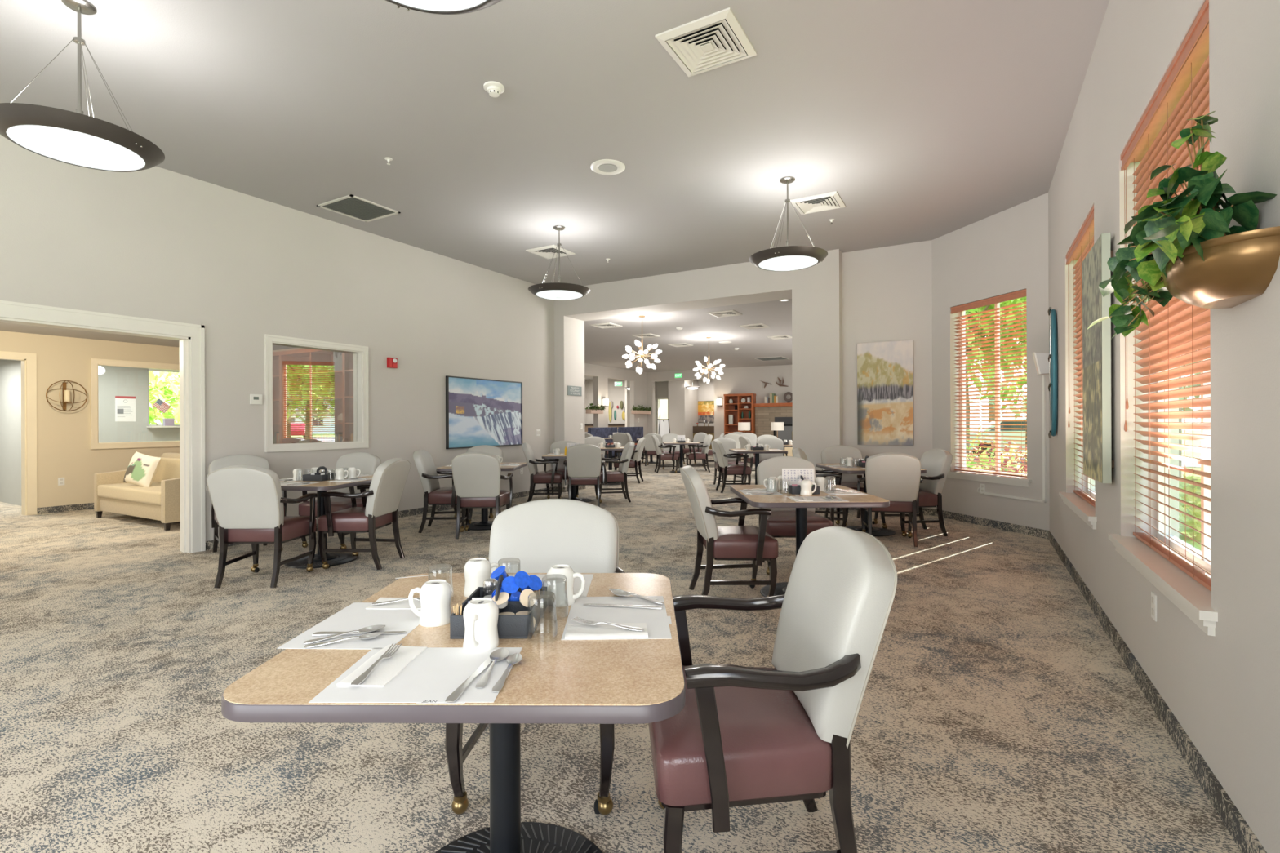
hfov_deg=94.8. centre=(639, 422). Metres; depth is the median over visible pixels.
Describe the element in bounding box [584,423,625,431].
countertop
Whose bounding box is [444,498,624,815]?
dining chair
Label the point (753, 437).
dining chair
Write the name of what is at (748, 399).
picture card
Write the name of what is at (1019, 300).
tree
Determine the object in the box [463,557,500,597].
mug
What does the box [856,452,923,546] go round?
dining chair
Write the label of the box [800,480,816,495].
mug
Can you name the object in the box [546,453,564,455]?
placemat
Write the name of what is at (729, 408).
bookcase
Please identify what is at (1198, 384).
tree
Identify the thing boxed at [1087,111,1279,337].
wall planter
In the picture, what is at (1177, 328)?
window blind
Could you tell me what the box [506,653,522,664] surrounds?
bowl
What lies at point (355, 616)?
placemat
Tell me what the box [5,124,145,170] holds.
diffuser
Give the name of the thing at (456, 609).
bundle
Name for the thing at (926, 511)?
baseboard
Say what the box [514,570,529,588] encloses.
cup
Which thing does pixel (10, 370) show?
wall
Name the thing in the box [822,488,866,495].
placemat
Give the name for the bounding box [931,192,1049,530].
wall
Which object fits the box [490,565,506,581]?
cup
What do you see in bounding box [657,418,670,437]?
board
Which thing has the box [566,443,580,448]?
menu card
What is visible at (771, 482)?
mug
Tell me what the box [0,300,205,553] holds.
trim
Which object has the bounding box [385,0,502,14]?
pendant light
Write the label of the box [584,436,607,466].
dining chair
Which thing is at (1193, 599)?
window
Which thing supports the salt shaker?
in the condiment caddy at (508, 626)
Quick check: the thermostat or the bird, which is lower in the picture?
the thermostat
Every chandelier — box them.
[622,315,662,373]
[693,337,724,383]
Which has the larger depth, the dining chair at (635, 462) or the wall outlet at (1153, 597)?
the dining chair at (635, 462)
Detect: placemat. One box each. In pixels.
[276,602,420,649]
[280,477,298,481]
[280,482,319,485]
[308,647,522,702]
[328,478,372,482]
[489,573,593,597]
[500,463,522,466]
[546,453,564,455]
[560,595,671,639]
[738,489,783,495]
[786,496,849,502]
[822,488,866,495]
[825,465,856,467]
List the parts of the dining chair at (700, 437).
seat, backrest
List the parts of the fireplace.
firebox frame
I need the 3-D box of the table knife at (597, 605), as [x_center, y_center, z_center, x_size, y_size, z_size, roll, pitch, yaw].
[-0.050,0.516,1.653,0.225,0.005,0.021,0,0,8]
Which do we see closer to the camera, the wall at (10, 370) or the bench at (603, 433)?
the wall at (10, 370)
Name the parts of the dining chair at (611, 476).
leg, arm post, armrest, seat, armrest, leg, backrest, leg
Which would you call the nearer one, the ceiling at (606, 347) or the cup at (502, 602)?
the cup at (502, 602)
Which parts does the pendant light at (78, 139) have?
stem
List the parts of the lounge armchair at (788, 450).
arm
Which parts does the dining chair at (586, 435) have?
backrest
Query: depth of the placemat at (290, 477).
5.39 m
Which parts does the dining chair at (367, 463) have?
arm post, seat, leg, arm post, backrest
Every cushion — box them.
[97,481,160,505]
[152,457,179,481]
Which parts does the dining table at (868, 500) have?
plate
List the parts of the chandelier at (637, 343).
bulb, bulb, bulb, bulb, bulb, rod, bulb, bulb, bulb, bulb, bulb, bulb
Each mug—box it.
[293,468,302,480]
[310,466,320,473]
[334,468,348,479]
[347,466,360,479]
[408,579,452,626]
[462,597,499,652]
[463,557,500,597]
[546,564,585,607]
[552,448,559,454]
[598,442,604,448]
[615,442,621,448]
[744,444,751,450]
[763,476,778,491]
[764,444,769,450]
[777,475,783,489]
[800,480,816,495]
[814,476,827,491]
[843,457,853,466]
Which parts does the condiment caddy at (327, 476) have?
handle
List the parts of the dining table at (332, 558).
plate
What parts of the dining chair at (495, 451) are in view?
backrest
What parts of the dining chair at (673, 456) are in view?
leg, backrest, leg, armrest, seat, arm post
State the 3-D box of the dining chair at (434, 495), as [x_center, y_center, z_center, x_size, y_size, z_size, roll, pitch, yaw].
[-2.357,0.804,7.050,0.643,0.962,0.634,0,0,-6]
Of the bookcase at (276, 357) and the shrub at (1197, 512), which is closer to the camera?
the shrub at (1197, 512)
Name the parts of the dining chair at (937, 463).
leg, leg, leg, seat frame, seat, armrest, backrest, leg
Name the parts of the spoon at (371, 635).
handle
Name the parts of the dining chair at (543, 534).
leg, backrest, leg, armrest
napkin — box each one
[329,480,354,481]
[337,644,426,687]
[365,597,421,609]
[564,622,648,639]
[742,488,772,491]
[789,496,813,501]
[831,492,863,494]
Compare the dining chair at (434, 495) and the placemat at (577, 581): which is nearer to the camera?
the placemat at (577, 581)
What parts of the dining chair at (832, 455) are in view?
leg, arm post, leg, backrest, seat, leg, leg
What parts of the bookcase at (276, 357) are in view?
shelf, cornice, panel, panel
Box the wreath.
[783,391,792,402]
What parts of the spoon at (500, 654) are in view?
handle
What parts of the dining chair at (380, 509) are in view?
leg, arm post, armrest, leg, seat, seat frame, armrest, arm post, leg, backrest, leg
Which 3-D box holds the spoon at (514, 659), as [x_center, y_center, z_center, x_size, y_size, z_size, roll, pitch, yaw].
[-0.273,0.513,1.212,0.032,0.011,0.165,0,0,3]
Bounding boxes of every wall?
[0,134,555,541]
[0,330,179,507]
[0,359,21,506]
[97,365,179,442]
[272,347,303,351]
[554,248,843,487]
[584,363,646,457]
[584,378,625,423]
[624,379,698,448]
[646,364,792,439]
[656,379,714,433]
[660,399,667,448]
[842,240,933,508]
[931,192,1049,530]
[1048,0,1279,852]
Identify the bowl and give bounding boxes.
[358,624,385,633]
[358,632,382,639]
[489,648,509,661]
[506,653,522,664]
[611,590,630,596]
[1162,226,1279,308]
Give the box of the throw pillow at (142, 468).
[123,451,160,487]
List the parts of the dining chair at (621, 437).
backrest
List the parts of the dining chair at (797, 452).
backrest, armrest, armrest, arm post, leg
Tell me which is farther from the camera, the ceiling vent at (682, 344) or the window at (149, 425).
the ceiling vent at (682, 344)
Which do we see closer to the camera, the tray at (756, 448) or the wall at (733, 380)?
the tray at (756, 448)
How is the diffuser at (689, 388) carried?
attached to the pendant at (692, 387)
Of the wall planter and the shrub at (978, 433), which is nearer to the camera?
the wall planter
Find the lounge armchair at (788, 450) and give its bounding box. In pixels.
[784,431,792,456]
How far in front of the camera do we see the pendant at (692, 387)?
24.26 m
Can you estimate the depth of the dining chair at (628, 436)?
18.03 m
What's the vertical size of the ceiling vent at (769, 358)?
0.012 m
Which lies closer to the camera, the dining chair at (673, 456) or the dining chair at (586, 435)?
the dining chair at (673, 456)
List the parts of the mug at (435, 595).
handle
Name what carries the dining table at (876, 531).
on the floor
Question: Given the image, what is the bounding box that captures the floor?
[0,453,1241,852]
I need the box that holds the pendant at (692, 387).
[685,380,699,389]
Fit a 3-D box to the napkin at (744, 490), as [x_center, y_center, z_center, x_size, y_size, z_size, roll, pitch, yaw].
[0.887,0.511,4.435,0.200,0.007,0.098,0,0,-3]
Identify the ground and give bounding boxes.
[968,430,1200,551]
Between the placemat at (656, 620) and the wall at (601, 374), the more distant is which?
the wall at (601, 374)
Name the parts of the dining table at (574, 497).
plate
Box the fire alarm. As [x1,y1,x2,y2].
[386,357,397,368]
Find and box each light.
[0,0,164,172]
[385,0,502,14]
[528,225,590,300]
[748,176,827,271]
[1032,352,1049,375]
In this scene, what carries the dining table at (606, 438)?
on the floor
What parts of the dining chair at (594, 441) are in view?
backrest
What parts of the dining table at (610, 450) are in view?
plate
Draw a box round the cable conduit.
[983,375,1046,502]
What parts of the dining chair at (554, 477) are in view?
backrest, leg, leg, armrest, armrest, seat, arm post, leg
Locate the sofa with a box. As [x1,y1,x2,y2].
[93,453,180,530]
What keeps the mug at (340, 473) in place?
on the placemat at (347, 479)
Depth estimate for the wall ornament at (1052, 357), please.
5.64 m
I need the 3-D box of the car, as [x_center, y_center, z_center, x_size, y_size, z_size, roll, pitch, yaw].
[14.027,0.592,21.357,4.287,1.493,1.840,0,0,25]
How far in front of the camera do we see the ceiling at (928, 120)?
4.57 m
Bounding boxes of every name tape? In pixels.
[395,574,433,578]
[416,700,465,703]
[666,616,671,624]
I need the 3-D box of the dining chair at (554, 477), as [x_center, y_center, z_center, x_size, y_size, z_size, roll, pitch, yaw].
[-1.553,0.801,9.363,0.643,0.962,0.634,0,0,-5]
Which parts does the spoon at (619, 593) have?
handle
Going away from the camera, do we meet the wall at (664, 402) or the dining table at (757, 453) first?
the dining table at (757, 453)
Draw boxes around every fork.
[350,643,401,685]
[371,597,419,604]
[572,616,644,631]
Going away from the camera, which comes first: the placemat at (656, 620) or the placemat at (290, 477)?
the placemat at (656, 620)
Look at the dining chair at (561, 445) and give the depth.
10.17 m
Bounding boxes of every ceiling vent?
[316,194,400,222]
[525,244,575,258]
[589,322,622,328]
[631,333,659,337]
[654,7,757,76]
[667,342,692,346]
[707,310,742,317]
[738,323,769,328]
[754,356,789,360]
[766,334,791,339]
[790,191,845,214]
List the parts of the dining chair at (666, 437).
seat, backrest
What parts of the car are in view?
glass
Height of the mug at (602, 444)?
0.104 m
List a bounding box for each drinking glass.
[427,564,453,601]
[497,557,520,571]
[526,592,557,640]
[541,573,568,616]
[779,479,790,494]
[823,477,834,491]
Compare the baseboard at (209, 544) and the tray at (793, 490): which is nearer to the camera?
the tray at (793, 490)
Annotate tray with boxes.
[302,472,335,481]
[604,444,615,448]
[751,446,764,450]
[783,484,819,494]
[854,461,866,467]
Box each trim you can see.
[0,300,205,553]
[0,351,36,515]
[657,397,667,434]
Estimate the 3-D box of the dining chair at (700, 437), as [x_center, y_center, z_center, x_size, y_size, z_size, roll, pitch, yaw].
[1.689,0.788,17.856,0.643,0.962,0.634,0,0,-40]
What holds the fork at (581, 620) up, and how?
on the napkin at (602, 630)
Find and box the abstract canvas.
[1082,232,1114,483]
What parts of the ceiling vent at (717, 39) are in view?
plate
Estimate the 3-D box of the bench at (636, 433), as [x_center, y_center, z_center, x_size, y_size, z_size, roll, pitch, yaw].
[-0.104,0.720,22.396,0.680,1.100,1.700,0,0,30]
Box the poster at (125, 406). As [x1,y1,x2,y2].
[115,395,135,421]
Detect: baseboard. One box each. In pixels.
[36,502,93,514]
[205,486,555,550]
[555,486,564,492]
[564,485,585,492]
[815,507,835,511]
[848,507,932,515]
[932,508,1048,538]
[1048,530,1266,852]
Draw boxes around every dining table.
[221,573,685,852]
[280,474,373,568]
[436,462,527,530]
[542,453,603,502]
[598,446,624,484]
[604,437,617,458]
[636,438,658,463]
[662,441,701,473]
[728,448,787,484]
[729,484,889,596]
[782,444,792,456]
[815,463,926,536]
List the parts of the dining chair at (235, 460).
arm post, leg, leg, backrest, seat, arm post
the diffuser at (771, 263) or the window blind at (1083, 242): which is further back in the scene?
the diffuser at (771, 263)
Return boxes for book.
[769,392,772,403]
[772,393,775,403]
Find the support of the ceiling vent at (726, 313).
in the ceiling at (606, 347)
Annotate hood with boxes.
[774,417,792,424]
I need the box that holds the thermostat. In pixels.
[249,394,262,404]
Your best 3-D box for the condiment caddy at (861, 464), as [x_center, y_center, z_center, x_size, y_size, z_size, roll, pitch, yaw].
[2.621,0.447,6.780,0.195,0.124,0.250,0,0,0]
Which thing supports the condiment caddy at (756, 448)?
on the dining table at (757, 453)
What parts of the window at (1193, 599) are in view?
sill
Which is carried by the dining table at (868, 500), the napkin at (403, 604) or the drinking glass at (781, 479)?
the drinking glass at (781, 479)
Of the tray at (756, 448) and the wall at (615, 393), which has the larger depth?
the wall at (615, 393)
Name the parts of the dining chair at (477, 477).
leg, leg, backrest, seat frame, seat, leg, armrest, arm post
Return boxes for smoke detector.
[483,80,504,97]
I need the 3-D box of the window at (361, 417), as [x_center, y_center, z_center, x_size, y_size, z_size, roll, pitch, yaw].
[-3.846,-0.320,6.995,0.188,1.290,1.250,0,0,30]
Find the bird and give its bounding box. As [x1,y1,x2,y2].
[776,377,788,386]
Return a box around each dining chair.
[205,454,286,552]
[206,464,317,587]
[298,452,381,548]
[317,457,410,569]
[413,449,472,533]
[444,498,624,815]
[451,452,512,538]
[452,444,503,518]
[521,442,563,502]
[544,440,578,498]
[563,444,604,506]
[584,433,608,465]
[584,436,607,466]
[594,441,635,502]
[612,432,635,458]
[613,437,646,483]
[626,432,644,462]
[644,433,662,466]
[648,526,897,852]
[651,435,678,473]
[659,433,683,469]
[680,465,777,596]
[683,432,707,464]
[685,434,712,472]
[702,433,724,466]
[711,437,746,486]
[711,439,751,493]
[723,433,740,461]
[731,431,744,435]
[738,435,755,471]
[739,432,756,461]
[756,435,777,446]
[756,456,834,575]
[757,437,787,463]
[791,448,848,527]
[821,445,878,524]
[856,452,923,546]
[880,448,952,537]
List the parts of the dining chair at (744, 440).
backrest, seat, leg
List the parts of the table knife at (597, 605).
blade, handle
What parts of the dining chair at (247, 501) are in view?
leg, backrest, leg, seat frame, seat, leg, armrest, arm post, leg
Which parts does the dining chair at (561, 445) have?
leg, seat, backrest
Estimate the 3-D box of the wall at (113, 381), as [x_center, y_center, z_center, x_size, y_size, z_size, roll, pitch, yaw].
[-11.578,0.036,9.310,0.140,2.560,8.700,0,0,30]
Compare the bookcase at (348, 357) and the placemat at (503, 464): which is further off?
the bookcase at (348, 357)
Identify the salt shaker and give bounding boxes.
[482,578,496,599]
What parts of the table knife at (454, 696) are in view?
handle, blade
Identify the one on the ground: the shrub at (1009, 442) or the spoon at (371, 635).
the shrub at (1009, 442)
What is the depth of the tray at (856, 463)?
6.75 m
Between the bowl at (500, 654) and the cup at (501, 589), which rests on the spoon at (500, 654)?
the bowl at (500, 654)
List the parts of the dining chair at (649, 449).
leg, backrest, seat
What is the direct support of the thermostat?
attached to the wall at (155, 242)
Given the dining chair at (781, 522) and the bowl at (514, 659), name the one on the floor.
the dining chair at (781, 522)
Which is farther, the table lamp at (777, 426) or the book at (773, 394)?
the book at (773, 394)
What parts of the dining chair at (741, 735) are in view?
leg, arm post, arm post, armrest, seat, seat frame, armrest, leg, backrest, leg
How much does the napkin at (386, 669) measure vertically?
0.007 m
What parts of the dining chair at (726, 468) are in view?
leg, backrest, leg, armrest, armrest, seat, arm post, leg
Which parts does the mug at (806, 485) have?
handle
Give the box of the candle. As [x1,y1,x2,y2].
[62,390,71,402]
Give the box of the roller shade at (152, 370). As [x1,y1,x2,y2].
[147,368,179,373]
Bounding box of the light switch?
[536,429,540,435]
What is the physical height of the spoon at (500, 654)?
0.011 m
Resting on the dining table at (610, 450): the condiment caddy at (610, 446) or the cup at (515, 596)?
the condiment caddy at (610, 446)
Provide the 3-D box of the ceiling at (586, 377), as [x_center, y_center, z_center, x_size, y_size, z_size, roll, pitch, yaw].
[1.732,-1.937,20.306,13.900,0.200,13.000,0,0,30]
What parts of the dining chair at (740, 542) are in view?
leg, backrest, leg, armrest, seat frame, armrest, seat, arm post, leg, arm post, leg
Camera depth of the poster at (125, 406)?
11.62 m
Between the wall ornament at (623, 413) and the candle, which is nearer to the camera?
the candle
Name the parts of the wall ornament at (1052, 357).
silver rod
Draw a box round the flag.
[152,398,170,423]
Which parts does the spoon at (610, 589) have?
handle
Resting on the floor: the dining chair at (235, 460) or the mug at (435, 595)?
the dining chair at (235, 460)
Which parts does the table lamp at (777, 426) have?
lamp shade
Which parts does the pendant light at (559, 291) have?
stem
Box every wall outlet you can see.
[57,477,64,485]
[520,467,523,474]
[977,483,985,493]
[1151,591,1156,622]
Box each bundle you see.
[453,603,462,615]
[533,589,540,600]
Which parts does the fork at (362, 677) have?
handle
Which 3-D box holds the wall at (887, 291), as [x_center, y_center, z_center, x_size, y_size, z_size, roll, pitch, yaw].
[3.540,-0.603,8.318,1.250,3.718,0.239,0,0,30]
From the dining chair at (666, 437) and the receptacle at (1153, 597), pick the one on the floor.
the dining chair at (666, 437)
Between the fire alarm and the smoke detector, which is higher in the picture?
the smoke detector
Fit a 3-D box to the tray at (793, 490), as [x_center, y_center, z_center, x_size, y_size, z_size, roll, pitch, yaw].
[1.187,0.487,4.330,0.195,0.056,0.250,0,0,0]
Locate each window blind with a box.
[951,288,1026,477]
[1066,204,1095,507]
[1120,0,1211,591]
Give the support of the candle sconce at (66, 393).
attached to the wall at (64, 450)
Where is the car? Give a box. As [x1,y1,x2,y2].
[969,418,1026,459]
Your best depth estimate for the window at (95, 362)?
9.05 m
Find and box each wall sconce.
[601,397,608,406]
[716,397,722,406]
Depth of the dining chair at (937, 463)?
6.48 m
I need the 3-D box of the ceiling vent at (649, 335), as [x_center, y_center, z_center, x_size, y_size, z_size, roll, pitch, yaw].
[0.136,-2.018,13.733,0.500,0.026,0.500,0,0,30]
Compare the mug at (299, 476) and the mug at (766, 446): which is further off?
the mug at (766, 446)
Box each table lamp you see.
[737,422,750,432]
[770,422,783,438]
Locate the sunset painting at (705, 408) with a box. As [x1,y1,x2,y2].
[697,400,714,422]
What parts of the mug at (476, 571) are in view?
handle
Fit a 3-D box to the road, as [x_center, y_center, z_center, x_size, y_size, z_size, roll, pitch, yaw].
[36.476,1.264,19.029,47.500,0.020,50.800,0,0,30]
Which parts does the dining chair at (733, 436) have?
backrest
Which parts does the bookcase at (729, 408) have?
panel, shelf, cornice, panel, panel, shelf, panel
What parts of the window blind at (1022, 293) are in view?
rail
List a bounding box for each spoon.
[303,624,385,644]
[304,632,382,648]
[475,648,509,688]
[492,653,522,692]
[608,588,657,599]
[611,590,664,604]
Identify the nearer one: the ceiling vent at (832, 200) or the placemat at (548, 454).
the ceiling vent at (832, 200)
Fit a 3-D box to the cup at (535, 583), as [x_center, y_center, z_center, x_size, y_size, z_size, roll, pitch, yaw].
[-0.281,0.425,1.549,0.041,0.041,0.042,0,0,10]
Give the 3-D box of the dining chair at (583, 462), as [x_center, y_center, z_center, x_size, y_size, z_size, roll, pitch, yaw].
[-0.850,0.798,8.984,0.634,0.962,0.643,0,0,-4]
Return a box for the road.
[968,456,1200,467]
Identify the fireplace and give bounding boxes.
[753,402,792,442]
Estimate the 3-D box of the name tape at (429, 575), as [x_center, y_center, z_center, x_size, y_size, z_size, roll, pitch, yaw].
[-0.763,0.522,1.992,0.120,0.001,0.008,0,0,-20]
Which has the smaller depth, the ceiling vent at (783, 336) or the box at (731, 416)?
the ceiling vent at (783, 336)
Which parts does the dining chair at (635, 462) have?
seat, armrest, leg, backrest, leg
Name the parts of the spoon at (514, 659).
handle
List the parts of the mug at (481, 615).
handle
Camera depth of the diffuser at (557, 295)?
7.25 m
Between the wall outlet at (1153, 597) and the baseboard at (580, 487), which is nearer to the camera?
the wall outlet at (1153, 597)
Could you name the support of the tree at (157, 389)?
on the ground
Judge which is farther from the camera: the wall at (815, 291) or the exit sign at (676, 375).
the exit sign at (676, 375)
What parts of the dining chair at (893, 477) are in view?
arm post, armrest, leg, leg, seat frame, seat, backrest, leg, leg, arm post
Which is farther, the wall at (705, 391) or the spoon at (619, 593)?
the wall at (705, 391)
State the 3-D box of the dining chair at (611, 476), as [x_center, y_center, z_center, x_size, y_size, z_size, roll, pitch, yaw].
[-0.411,0.796,9.533,0.643,0.962,0.634,0,0,-9]
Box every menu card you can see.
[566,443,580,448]
[677,435,684,440]
[782,468,814,488]
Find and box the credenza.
[693,426,714,448]
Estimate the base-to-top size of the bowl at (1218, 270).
0.155 m
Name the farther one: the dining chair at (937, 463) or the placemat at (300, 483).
the dining chair at (937, 463)
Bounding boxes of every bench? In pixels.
[587,426,622,457]
[617,426,644,457]
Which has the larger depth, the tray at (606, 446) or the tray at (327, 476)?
the tray at (606, 446)
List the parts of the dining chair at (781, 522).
arm post, seat frame, backrest, seat, arm post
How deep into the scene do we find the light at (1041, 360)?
6.04 m
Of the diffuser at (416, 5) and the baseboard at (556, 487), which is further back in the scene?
the baseboard at (556, 487)
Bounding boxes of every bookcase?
[272,351,280,443]
[343,352,353,441]
[723,393,755,435]
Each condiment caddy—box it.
[302,466,335,481]
[449,573,546,639]
[604,441,615,448]
[751,443,764,450]
[783,475,819,494]
[854,455,868,467]
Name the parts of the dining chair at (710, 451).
seat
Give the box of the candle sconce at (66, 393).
[45,380,87,411]
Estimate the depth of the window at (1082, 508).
4.48 m
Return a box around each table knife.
[311,631,406,635]
[444,656,492,702]
[582,604,662,608]
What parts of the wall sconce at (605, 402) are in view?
lamp shade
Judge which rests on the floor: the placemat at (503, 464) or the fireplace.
the fireplace
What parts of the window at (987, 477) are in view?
sill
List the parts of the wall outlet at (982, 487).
plate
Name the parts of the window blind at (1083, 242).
pull cord, pull cord, ladder cord, rail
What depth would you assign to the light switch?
10.43 m
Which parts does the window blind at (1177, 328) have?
pull cord, pull cord, ladder cord, rail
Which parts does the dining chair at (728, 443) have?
leg, backrest, seat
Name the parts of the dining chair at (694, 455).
arm post, seat, armrest, backrest, leg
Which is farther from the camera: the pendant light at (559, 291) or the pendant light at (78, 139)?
the pendant light at (559, 291)
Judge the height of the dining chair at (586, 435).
0.962 m
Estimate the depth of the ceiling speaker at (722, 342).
14.90 m
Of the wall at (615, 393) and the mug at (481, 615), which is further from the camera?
the wall at (615, 393)
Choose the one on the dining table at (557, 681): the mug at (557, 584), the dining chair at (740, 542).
the mug at (557, 584)
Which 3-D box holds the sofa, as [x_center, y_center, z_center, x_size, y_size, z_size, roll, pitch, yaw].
[-6.338,0.870,7.865,2.070,0.850,0.840,0,0,30]
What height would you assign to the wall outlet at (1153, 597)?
0.115 m
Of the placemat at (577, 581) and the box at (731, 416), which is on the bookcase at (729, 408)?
the box at (731, 416)
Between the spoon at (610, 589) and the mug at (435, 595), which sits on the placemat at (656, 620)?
the spoon at (610, 589)
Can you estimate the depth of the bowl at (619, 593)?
1.75 m
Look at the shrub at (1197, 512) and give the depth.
7.20 m
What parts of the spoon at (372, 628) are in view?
handle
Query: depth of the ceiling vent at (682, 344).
15.29 m
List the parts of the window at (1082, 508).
pane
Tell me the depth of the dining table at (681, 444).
14.90 m
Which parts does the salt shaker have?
lid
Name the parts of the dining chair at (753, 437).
backrest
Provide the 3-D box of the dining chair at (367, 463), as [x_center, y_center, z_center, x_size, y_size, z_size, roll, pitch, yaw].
[-3.135,0.807,6.203,0.634,0.962,0.643,0,0,15]
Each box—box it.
[162,418,174,426]
[585,403,604,413]
[630,404,651,413]
[728,414,733,424]
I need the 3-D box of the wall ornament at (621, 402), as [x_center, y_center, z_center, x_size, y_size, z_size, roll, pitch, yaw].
[-0.809,-0.767,25.672,0.160,0.380,0.080,0,0,30]
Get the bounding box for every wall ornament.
[608,401,611,422]
[619,400,622,408]
[622,411,625,420]
[1047,306,1057,438]
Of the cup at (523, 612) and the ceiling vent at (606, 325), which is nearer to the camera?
the cup at (523, 612)
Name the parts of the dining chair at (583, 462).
arm post, leg, backrest, seat, seat frame, leg, arm post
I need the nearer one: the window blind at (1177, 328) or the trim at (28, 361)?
the window blind at (1177, 328)
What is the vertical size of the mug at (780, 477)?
0.104 m
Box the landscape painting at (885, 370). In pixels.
[857,339,913,445]
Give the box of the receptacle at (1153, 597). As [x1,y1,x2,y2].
[1151,596,1154,616]
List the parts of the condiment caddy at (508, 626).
handle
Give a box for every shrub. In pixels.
[965,424,1026,473]
[965,440,1026,474]
[1178,474,1200,541]
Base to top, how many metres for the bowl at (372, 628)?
0.011 m
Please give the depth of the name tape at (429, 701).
1.09 m
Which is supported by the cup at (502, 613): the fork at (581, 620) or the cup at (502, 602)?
the cup at (502, 602)
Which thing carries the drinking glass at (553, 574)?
on the dining table at (557, 681)
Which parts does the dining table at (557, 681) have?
plate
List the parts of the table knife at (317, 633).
handle, blade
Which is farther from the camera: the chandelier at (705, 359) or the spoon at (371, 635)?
the chandelier at (705, 359)
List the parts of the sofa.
leg, arm, leg, arm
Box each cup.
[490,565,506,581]
[491,586,504,597]
[492,591,509,608]
[498,612,515,614]
[502,576,519,593]
[507,591,520,600]
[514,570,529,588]
[515,610,530,614]
[519,588,536,607]
[526,574,542,591]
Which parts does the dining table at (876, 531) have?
plate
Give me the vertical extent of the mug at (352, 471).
0.104 m
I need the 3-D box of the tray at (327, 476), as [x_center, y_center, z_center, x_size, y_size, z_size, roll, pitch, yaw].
[-2.948,0.503,5.450,0.195,0.056,0.250,0,0,10]
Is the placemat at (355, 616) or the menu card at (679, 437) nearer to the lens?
the placemat at (355, 616)
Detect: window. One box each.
[90,358,179,448]
[146,370,179,427]
[264,333,368,452]
[277,348,343,443]
[947,302,1031,487]
[1058,476,1097,529]
[1108,346,1217,636]
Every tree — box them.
[149,370,179,424]
[965,296,1026,460]
[966,328,1022,423]
[967,311,1026,464]
[1026,324,1200,477]
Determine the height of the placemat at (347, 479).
0.001 m
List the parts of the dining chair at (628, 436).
backrest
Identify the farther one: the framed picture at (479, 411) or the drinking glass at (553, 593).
the framed picture at (479, 411)
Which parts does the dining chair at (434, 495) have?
leg, backrest, leg, armrest, seat, seat frame, armrest, arm post, leg, leg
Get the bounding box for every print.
[117,400,132,417]
[783,470,812,480]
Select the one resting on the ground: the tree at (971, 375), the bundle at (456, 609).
the tree at (971, 375)
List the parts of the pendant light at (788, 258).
stem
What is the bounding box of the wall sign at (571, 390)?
[567,385,582,395]
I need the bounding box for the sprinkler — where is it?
[384,156,392,164]
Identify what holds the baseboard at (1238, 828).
attached to the wall at (1223, 690)
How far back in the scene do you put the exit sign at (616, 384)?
24.07 m
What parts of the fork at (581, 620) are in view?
handle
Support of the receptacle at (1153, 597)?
attached to the wall outlet at (1153, 597)
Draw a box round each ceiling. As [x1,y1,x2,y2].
[0,0,1109,285]
[0,322,296,350]
[584,298,791,372]
[584,375,714,382]
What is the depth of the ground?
14.67 m
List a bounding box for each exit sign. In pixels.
[614,382,622,386]
[674,373,682,377]
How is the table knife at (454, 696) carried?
on the placemat at (435, 673)
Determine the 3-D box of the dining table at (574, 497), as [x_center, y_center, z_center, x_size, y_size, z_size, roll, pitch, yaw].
[-1.076,0.899,9.550,0.910,0.750,0.950,0,0,0]
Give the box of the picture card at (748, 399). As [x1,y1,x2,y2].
[746,397,751,402]
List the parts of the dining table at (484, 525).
plate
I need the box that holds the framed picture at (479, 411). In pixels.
[445,375,522,448]
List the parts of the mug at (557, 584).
handle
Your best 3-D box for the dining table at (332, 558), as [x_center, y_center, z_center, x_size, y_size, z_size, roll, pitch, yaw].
[-2.947,0.906,5.450,0.910,0.750,1.070,0,0,10]
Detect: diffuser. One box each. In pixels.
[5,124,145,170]
[393,0,486,11]
[535,289,582,300]
[687,386,697,389]
[758,255,817,271]
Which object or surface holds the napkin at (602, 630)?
on the placemat at (656, 620)
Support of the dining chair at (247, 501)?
on the floor
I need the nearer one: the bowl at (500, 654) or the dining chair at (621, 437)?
the bowl at (500, 654)
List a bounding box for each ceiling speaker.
[590,159,625,174]
[719,341,731,343]
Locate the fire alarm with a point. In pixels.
(392, 362)
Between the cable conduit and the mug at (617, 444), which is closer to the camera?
the cable conduit

